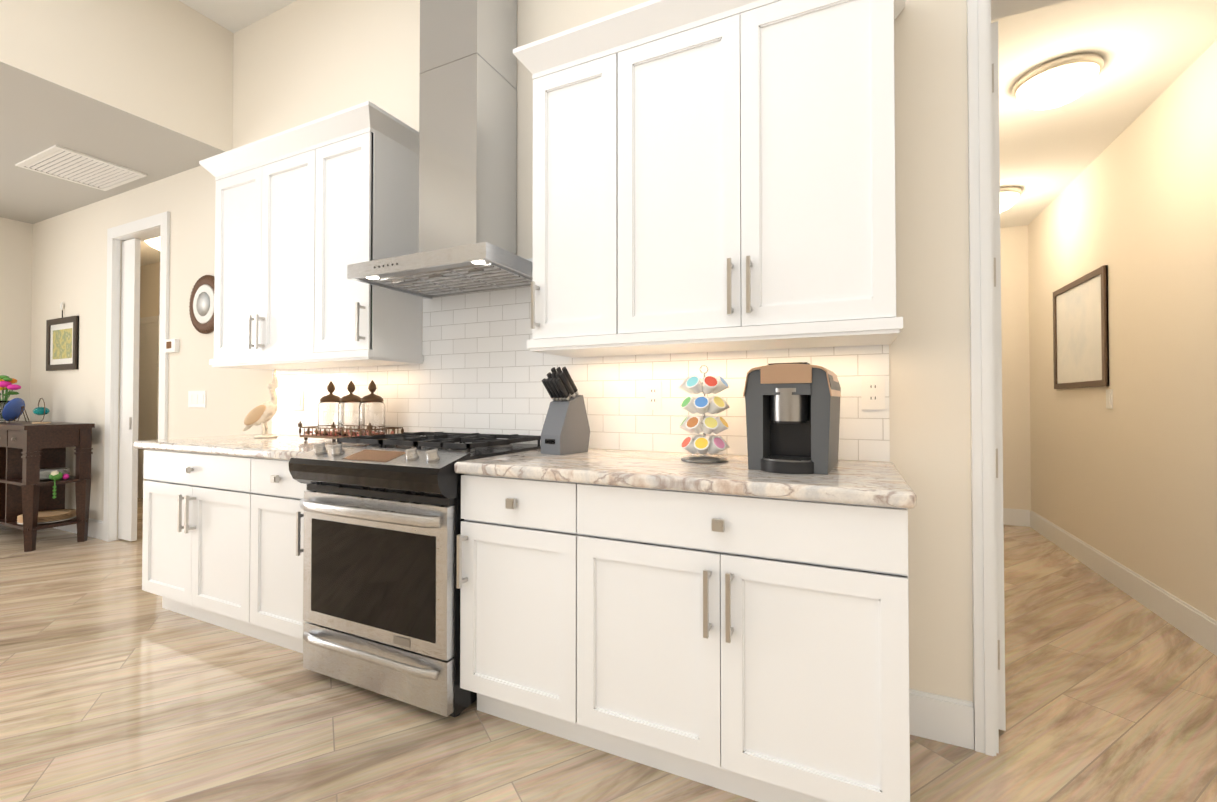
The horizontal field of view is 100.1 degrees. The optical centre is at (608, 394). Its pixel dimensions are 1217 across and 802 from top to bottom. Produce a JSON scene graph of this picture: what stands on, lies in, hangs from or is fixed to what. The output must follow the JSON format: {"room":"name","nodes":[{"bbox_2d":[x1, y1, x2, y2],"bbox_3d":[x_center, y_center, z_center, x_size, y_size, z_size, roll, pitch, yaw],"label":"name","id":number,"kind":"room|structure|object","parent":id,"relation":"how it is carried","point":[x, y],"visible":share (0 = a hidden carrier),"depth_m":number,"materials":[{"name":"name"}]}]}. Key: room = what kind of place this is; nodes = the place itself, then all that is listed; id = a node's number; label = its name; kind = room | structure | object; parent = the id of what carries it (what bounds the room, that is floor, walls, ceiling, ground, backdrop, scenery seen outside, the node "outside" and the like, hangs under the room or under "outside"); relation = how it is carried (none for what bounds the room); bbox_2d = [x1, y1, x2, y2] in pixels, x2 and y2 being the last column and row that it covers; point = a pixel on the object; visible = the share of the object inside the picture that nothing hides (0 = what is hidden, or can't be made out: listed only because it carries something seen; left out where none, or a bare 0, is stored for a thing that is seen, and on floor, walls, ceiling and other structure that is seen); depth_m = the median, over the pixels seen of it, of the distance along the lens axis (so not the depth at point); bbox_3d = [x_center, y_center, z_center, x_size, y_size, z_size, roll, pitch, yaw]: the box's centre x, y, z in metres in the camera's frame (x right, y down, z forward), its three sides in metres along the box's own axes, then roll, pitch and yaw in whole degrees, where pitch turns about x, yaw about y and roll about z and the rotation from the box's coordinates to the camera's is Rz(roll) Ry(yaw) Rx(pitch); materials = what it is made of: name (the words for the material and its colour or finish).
{"room":"kitchen","nodes":[
{"label":"kitchen","id":0,"kind":"room"},
{"bbox_2d":[0,217,32,420],"bbox_3d":[-6.822,-0.296,2.025,0.120,2.900,6.200,0,-1,25],"label":"wall","id":1,"kind":"structure","parent":0,"point":[16,243],"depth_m":4.72,"materials":[{"name":"beige paint"}]},
{"bbox_2d":[0,62,224,223],"bbox_3d":[-5.375,-1.705,1.361,3.320,0.100,6.200,0,-1,25],"label":"ceiling","id":2,"kind":"structure","parent":0,"point":[38,114],"depth_m":3.31,"materials":[{"name":"grey paint"}]},
{"bbox_2d":[15,145,146,190],"bbox_3d":[-3.796,-1.617,3.679,0.640,0.012,0.480,0,-1,25],"label":"ceiling vent","id":3,"kind":"object","parent":2,"relation":"in","point":[57,161],"visible":0.98,"depth_m":3.66,"materials":[{"name":"white metal"}]},
{"bbox_2d":[0,0,233,151],"bbox_3d":[-3.946,-2.079,0.693,0.160,0.830,6.200,0,-1,25],"label":"wall","id":4,"kind":"structure","parent":0,"point":[168,64],"depth_m":2.99,"materials":[{"name":"beige paint"}]},
{"bbox_2d":[140,262,159,317],"bbox_3d":[-5.607,-0.150,6.104,6.640,2.720,0.120,0,-1,25],"label":"wall","id":5,"kind":"structure","parent":0,"point":[149,290],"depth_m":5.90,"materials":[{"name":"beige paint"}]},
{"bbox_2d":[137,315,159,497],"bbox_3d":[-4.379,0.151,5.444,3.420,2.100,0.019,0,-1,25],"label":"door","id":6,"kind":"structure","parent":5,"relation":"attached to","point":[148,378],"depth_m":5.89,"materials":[{"name":"beige wood"}]},
{"bbox_2d":[140,241,159,265],"bbox_3d":[-5.804,-1.556,5.703,6.640,0.080,1.049,0,-1,25],"label":"ceiling","id":7,"kind":"structure","parent":0,"point":[150,255],"depth_m":5.58,"materials":[{"name":"white paint"}]},
{"bbox_2d":[145,237,159,249],"bbox_3d":[-4.295,-1.451,4.918,0.326,0.150,0.326,0,-1,25],"label":"ceiling light","id":8,"kind":"object","parent":7,"relation":"attached to","point":[154,242],"visible":0.17,"depth_m":4.81,"materials":[{"name":"beige"}]},
{"bbox_2d":[179,0,296,32],"bbox_3d":[-0.925,-2.563,-0.657,6.780,0.100,6.320,0,-1,25],"label":"ceiling","id":9,"kind":"structure","parent":0,"point":[233,16],"depth_m":3.26,"materials":[{"name":"white paint"}]},
{"bbox_2d":[30,0,972,701],"bbox_3d":[-1.034,-0.650,2.795,9.940,3.630,0.120,0,-1,25],"label":"wall","id":10,"kind":"structure","parent":0,"point":[298,62],"depth_m":2.45,"materials":[{"name":"beige paint"}]},
{"bbox_2d":[46,302,78,370],"bbox_3d":[-4.828,-0.513,4.500,0.580,0.602,0.026,0,-1,25],"label":"picture","id":11,"kind":"object","parent":10,"relation":"attached to","point":[62,343],"visible":0.98,"depth_m":4.49,"materials":[{"name":"brown"}]},
{"bbox_2d":[53,518,102,539],"bbox_3d":[-4.753,1.114,4.449,1.479,0.147,0.014,0,-1,25],"label":"baseboard","id":12,"kind":"structure","parent":10,"relation":"attached to","point":[95,527],"depth_m":4.21,"materials":[{"name":"white wood"}]},
{"bbox_2d":[118,238,140,540],"bbox_3d":[-3.879,-0.038,4.125,0.209,2.418,0.038,0,-1,25],"label":"pocket door","id":13,"kind":"structure","parent":10,"relation":"in","point":[129,393],"depth_m":4.09,"materials":[{"name":"white wood"}]},
{"bbox_2d":[103,211,169,541],"bbox_3d":[-3.647,-0.084,4.009,0.910,2.530,0.140,0,-1,25],"label":"door frame","id":14,"kind":"structure","parent":10,"relation":"attached to","point":[151,227],"depth_m":4.11,"materials":[{"name":"white wood"}]},
{"bbox_2d":[165,339,178,352],"bbox_3d":[-3.191,-0.353,3.725,0.130,0.096,0.029,0,-1,25],"label":"thermostat","id":15,"kind":"object","parent":10,"relation":"attached to","point":[171,345],"visible":1,"depth_m":3.71,"materials":[{"name":"white plastic"}]},
{"bbox_2d":[188,391,205,407],"bbox_3d":[-2.897,0.038,3.592,0.216,0.113,0.009,0,-1,25],"label":"light switch","id":16,"kind":"object","parent":10,"relation":"attached to","point":[197,399],"visible":1,"depth_m":3.59,"materials":[{"name":"white plastic"}]},
{"bbox_2d":[189,275,214,333],"bbox_3d":[-2.807,-0.625,3.547,0.410,0.410,0.030,0,-1,25],"label":"decor","id":17,"kind":"object","parent":10,"relation":"attached to","point":[201,307],"visible":0.77,"depth_m":3.54,"materials":[{"name":"wood"}]},
{"bbox_2d":[209,137,366,364],"bbox_3d":[-1.777,-0.728,2.886,0.938,1.052,0.330,0,-1,25],"label":"upper cabinet","id":18,"kind":"object","parent":10,"relation":"attached to","point":[307,213],"depth_m":2.72,"materials":[{"name":"white wood"}]},
{"bbox_2d":[323,121,423,360],"bbox_3d":[-1.258,-0.731,2.642,0.451,1.052,0.330,0,-1,25],"label":"upper cabinet","id":19,"kind":"object","parent":10,"relation":"attached to","point":[371,176],"depth_m":2.49,"materials":[{"name":"white wood"}]},
{"bbox_2d":[347,0,532,298],"bbox_3d":[-0.696,-1.484,2.298,0.755,1.972,0.492,0,-1,25],"label":"range hood","id":20,"kind":"object","parent":10,"relation":"attached to","point":[467,149],"visible":1,"depth_m":2.26,"materials":[{"name":"silver metal"}]},
{"bbox_2d":[272,258,889,461],"bbox_3d":[-0.577,-0.198,2.502,3.430,0.884,0.009,0,-1,25],"label":"backsplash","id":21,"kind":"structure","parent":10,"relation":"attached to","point":[482,369],"depth_m":2.41,"materials":[{"name":"tile"}]},
{"bbox_2d":[645,382,661,409],"bbox_3d":[0.188,0.008,2.129,0.072,0.118,0.008,0,-1,25],"label":"electrical outlet","id":22,"kind":"object","parent":21,"relation":"attached to","point":[653,395],"visible":1,"depth_m":2.13,"materials":[{"name":"white plastic"}]},
{"bbox_2d":[861,376,884,409],"bbox_3d":[0.925,-0.005,1.782,0.072,0.118,0.008,0,-1,25],"label":"electrical outlet","id":23,"kind":"object","parent":21,"relation":"attached to","point":[873,392],"visible":1,"depth_m":1.78,"materials":[{"name":"white plastic"}]},
{"bbox_2d":[527,36,664,351],"bbox_3d":[-0.037,-0.739,2.067,0.428,1.052,0.330,0,-1,25],"label":"upper cabinet","id":24,"kind":"object","parent":10,"relation":"attached to","point":[582,283],"depth_m":1.92,"materials":[{"name":"white wood"}]},
{"bbox_2d":[633,0,902,347],"bbox_3d":[0.474,-0.742,1.826,0.946,1.052,0.330,0,-1,25],"label":"upper cabinet","id":25,"kind":"object","parent":10,"relation":"attached to","point":[713,175],"depth_m":1.64,"materials":[{"name":"white wood"}]},
{"bbox_2d":[960,699,973,731],"bbox_3d":[2.065,1.100,3.395,0.014,0.147,3.610,0,-1,25],"label":"baseboard","id":26,"kind":"structure","parent":10,"relation":"attached to","point":[967,704],"depth_m":1.65,"materials":[{"name":"white wood"}]},
{"bbox_2d":[991,21,1005,730],"bbox_3d":[1.501,-0.068,2.134,0.050,2.423,0.870,0,-1,25],"label":"hall door","id":27,"kind":"structure","parent":10,"relation":"in","point":[998,385],"depth_m":1.74,"materials":[{"name":"white wood"}]},
{"bbox_2d":[967,0,1068,755],"bbox_3d":[1.675,-0.106,1.498,1.032,2.506,0.144,0,-1,25],"label":"door frame","id":28,"kind":"structure","parent":10,"relation":"attached to","point":[982,15],"depth_m":1.65,"materials":[{"name":"white wood"}]},
{"bbox_2d":[0,497,1216,801],"bbox_3d":[-3.053,1.184,2.356,13.400,0.050,10.450,0,-1,25],"label":"floor","id":29,"kind":"structure","parent":0,"point":[118,683],"depth_m":1.80,"materials":[{"name":"brown wood"}]},
{"bbox_2d":[0,421,94,551],"bbox_3d":[-4.869,0.712,4.238,1.395,0.945,0.394,0,-1,25],"label":"console table","id":30,"kind":"object","parent":29,"relation":"on","point":[29,450],"visible":0.96,"depth_m":4.01,"materials":[{"name":"brown wood"}]},
{"bbox_2d":[0,375,20,421],"bbox_3d":[-5.214,0.039,4.391,0.306,0.404,0.190,0,-1,25],"label":"flower vase","id":31,"kind":"object","parent":30,"relation":"on","point":[6,383],"visible":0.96,"depth_m":4.37,"materials":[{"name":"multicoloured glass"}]},
{"bbox_2d":[2,398,29,422],"bbox_3d":[-5.026,0.136,4.308,0.138,0.208,0.162,0,-1,25],"label":"plate stand","id":32,"kind":"object","parent":30,"relation":"on","point":[14,409],"visible":1,"depth_m":4.29,"materials":[{"name":"blue ceramic"}]},
{"bbox_2d":[32,398,49,423],"bbox_3d":[-4.575,0.134,4.111,0.127,0.207,0.100,0,-1,25],"label":"globe ornament","id":33,"kind":"object","parent":30,"relation":"on","point":[44,410],"visible":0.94,"depth_m":4.09,"materials":[{"name":"teal glass"}]},
{"bbox_2d":[17,509,75,524],"bbox_3d":[-4.440,0.974,4.036,0.320,0.062,0.320,0,-1,25],"label":"serving tray","id":34,"kind":"object","parent":30,"relation":"on","point":[50,516],"visible":0.71,"depth_m":4.03,"materials":[{"name":"brown wood"}]},
{"bbox_2d":[40,468,69,479],"bbox_3d":[-4.472,0.639,4.055,0.256,0.073,0.256,0,-1,25],"label":"plate stack","id":35,"kind":"object","parent":30,"relation":"on","point":[45,473],"visible":0.33,"depth_m":4.07,"materials":[{"name":"white ceramic"}]},
{"bbox_2d":[49,471,68,498],"bbox_3d":[-4.282,0.700,3.979,0.114,0.210,0.118,0,-1,25],"label":"flowers","id":36,"kind":"object","parent":30,"relation":"on","point":[55,475],"visible":1,"depth_m":3.95,"materials":[{"name":"green plant"}]},
{"bbox_2d":[142,449,257,636],"bbox_3d":[-1.887,0.727,2.768,1.004,0.876,0.618,0,-1,25],"label":"base cabinet","id":37,"kind":"object","parent":29,"relation":"on","point":[223,542],"depth_m":2.48,"materials":[{"name":"white wood"}]},
{"bbox_2d":[254,458,306,652],"bbox_3d":[-1.323,0.723,2.503,0.485,0.876,0.618,0,-1,25],"label":"base cabinet","id":38,"kind":"object","parent":29,"relation":"on","point":[280,621],"depth_m":2.22,"materials":[{"name":"white wood"}]},
{"bbox_2d":[133,434,364,459],"bbox_3d":[-1.740,0.267,2.687,1.399,0.040,0.654,0,-1,25],"label":"countertop","id":39,"kind":"structure","parent":38,"relation":"on","point":[283,447],"depth_m":2.50,"materials":[{"name":"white stone"}]},
{"bbox_2d":[242,369,277,437],"bbox_3d":[-2.003,0.052,2.936,0.185,0.395,0.136,0,-1,25],"label":"statue","id":40,"kind":"object","parent":39,"relation":"on","point":[262,414],"visible":1,"depth_m":2.91,"materials":[{"name":"white wood"}]},
{"bbox_2d":[298,421,403,439],"bbox_3d":[-1.355,0.194,2.681,0.559,0.105,0.209,0,-1,25],"label":"tray","id":41,"kind":"object","parent":39,"relation":"on","point":[332,435],"visible":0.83,"depth_m":2.61,"materials":[{"name":"brown metal"}]},
{"bbox_2d":[318,381,340,434],"bbox_3d":[-1.498,0.073,2.750,0.124,0.287,0.124,0,-1,25],"label":"canister","id":42,"kind":"object","parent":41,"relation":"on","point":[328,410],"visible":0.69,"depth_m":2.70,"materials":[{"name":"clear glass"}]},
{"bbox_2d":[338,381,360,435],"bbox_3d":[-1.355,0.072,2.683,0.124,0.287,0.124,0,-1,25],"label":"canister","id":43,"kind":"object","parent":41,"relation":"on","point":[348,411],"visible":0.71,"depth_m":2.63,"materials":[{"name":"clear glass"}]},
{"bbox_2d":[359,380,384,434],"bbox_3d":[-1.213,0.071,2.616,0.124,0.287,0.124,0,-1,25],"label":"canister","id":44,"kind":"object","parent":41,"relation":"on","point":[372,408],"visible":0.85,"depth_m":2.57,"materials":[{"name":"clear glass"}]},
{"bbox_2d":[289,432,540,717],"bbox_3d":[-0.774,0.670,2.172,0.779,0.972,0.712,0,-1,25],"label":"range","id":45,"kind":"object","parent":29,"relation":"on","point":[381,590],"visible":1,"depth_m":1.88,"materials":[{"name":"silver metal"}]},
{"bbox_2d":[457,474,596,748],"bbox_3d":[-0.151,0.716,1.950,0.525,0.876,0.618,0,-1,25],"label":"base cabinet","id":46,"kind":"object","parent":29,"relation":"on","point":[527,548],"depth_m":1.67,"materials":[{"name":"white wood"}]},
{"bbox_2d":[597,484,909,801],"bbox_3d":[0.411,0.712,1.686,0.958,0.876,0.618,0,-1,25],"label":"base cabinet","id":47,"kind":"object","parent":29,"relation":"on","point":[755,648],"depth_m":1.36,"materials":[{"name":"white wood"}]},
{"bbox_2d":[454,449,916,507],"bbox_3d":[0.225,0.255,1.761,1.380,0.040,0.654,0,-1,25],"label":"countertop","id":48,"kind":"structure","parent":47,"relation":"on","point":[875,483],"depth_m":1.50,"materials":[{"name":"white stone"}]},
{"bbox_2d":[541,367,589,454],"bbox_3d":[-0.176,0.064,2.081,0.105,0.348,0.193,-1,-1,37],"label":"knife block","id":49,"kind":"object","parent":48,"relation":"on","point":[566,429],"visible":1,"depth_m":2.04,"materials":[{"name":"grey plastic"}]},
{"bbox_2d":[679,365,729,462],"bbox_3d":[0.338,0.065,1.802,0.175,0.338,0.175,0,-1,25],"label":"carousel","id":50,"kind":"object","parent":48,"relation":"on","point":[703,445],"visible":1,"depth_m":1.75,"materials":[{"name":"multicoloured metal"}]},
{"bbox_2d":[743,362,840,474],"bbox_3d":[0.592,0.069,1.627,0.251,0.326,0.350,0,-1,29],"label":"brewer","id":51,"kind":"object","parent":48,"relation":"on","point":[792,417],"visible":1,"depth_m":1.52,"materials":[{"name":"grey plastic"}]},
{"bbox_2d":[1000,225,1027,509],"bbox_3d":[3.342,-0.167,4.873,1.020,2.720,0.120,0,-1,25],"label":"wall","id":52,"kind":"structure","parent":0,"point":[1014,245],"depth_m":4.64,"materials":[{"name":"beige paint"}]},
{"bbox_2d":[1003,508,1027,526],"bbox_3d":[3.314,1.119,4.794,1.020,0.147,0.014,0,-1,25],"label":"baseboard","id":53,"kind":"structure","parent":52,"relation":"attached to","point":[1017,517],"depth_m":4.61,"materials":[{"name":"white wood"}]},
{"bbox_2d":[991,0,1216,227],"bbox_3d":[2.564,-1.589,3.252,1.310,0.080,3.750,0,-1,25],"label":"ceiling","id":54,"kind":"structure","parent":0,"point":[1150,52],"depth_m":2.46,"materials":[{"name":"white paint"}]},
{"bbox_2d":[1000,186,1021,212],"bbox_3d":[2.984,-1.464,3.942,0.337,0.150,0.337,0,-1,25],"label":"light","id":55,"kind":"object","parent":54,"relation":"attached to","point":[1009,196],"visible":0.33,"depth_m":3.81,"materials":[{"name":"beige glass"}]},
{"bbox_2d":[1012,52,1103,109],"bbox_3d":[2.190,-1.484,2.493,0.337,0.150,0.337,0,-1,25],"label":"light","id":56,"kind":"object","parent":54,"relation":"attached to","point":[1057,82],"visible":1,"depth_m":2.41,"materials":[{"name":"beige glass"}]},
{"bbox_2d":[1024,40,1216,620],"bbox_3d":[3.102,-0.193,2.979,0.120,2.720,3.750,0,-1,25],"label":"wall","id":57,"kind":"structure","parent":0,"point":[1129,480],"depth_m":2.80,"materials":[{"name":"beige paint"}]},
{"bbox_2d":[1053,265,1108,388],"bbox_3d":[3.313,-0.424,3.596,0.021,0.760,0.880,0,-1,25],"label":"framed picture","id":58,"kind":"object","parent":57,"relation":"attached to","point":[1080,335],"visible":0.96,"depth_m":3.52,"materials":[{"name":"brown paper"}]},
{"bbox_2d":[1106,389,1112,408],"bbox_3d":[3.130,0.030,3.187,0.009,0.120,0.075,0,-1,25],"label":"light switch","id":59,"kind":"object","parent":57,"relation":"attached to","point":[1109,398],"visible":1,"depth_m":3.17,"materials":[{"name":"white plastic"}]},
{"bbox_2d":[1028,510,1216,655],"bbox_3d":[3.208,1.099,3.343,0.014,0.147,2.730,0,-1,25],"label":"baseboard","id":60,"kind":"structure","parent":57,"relation":"attached to","point":[1195,624],"depth_m":2.86,"materials":[{"name":"white wood"}]}
]}

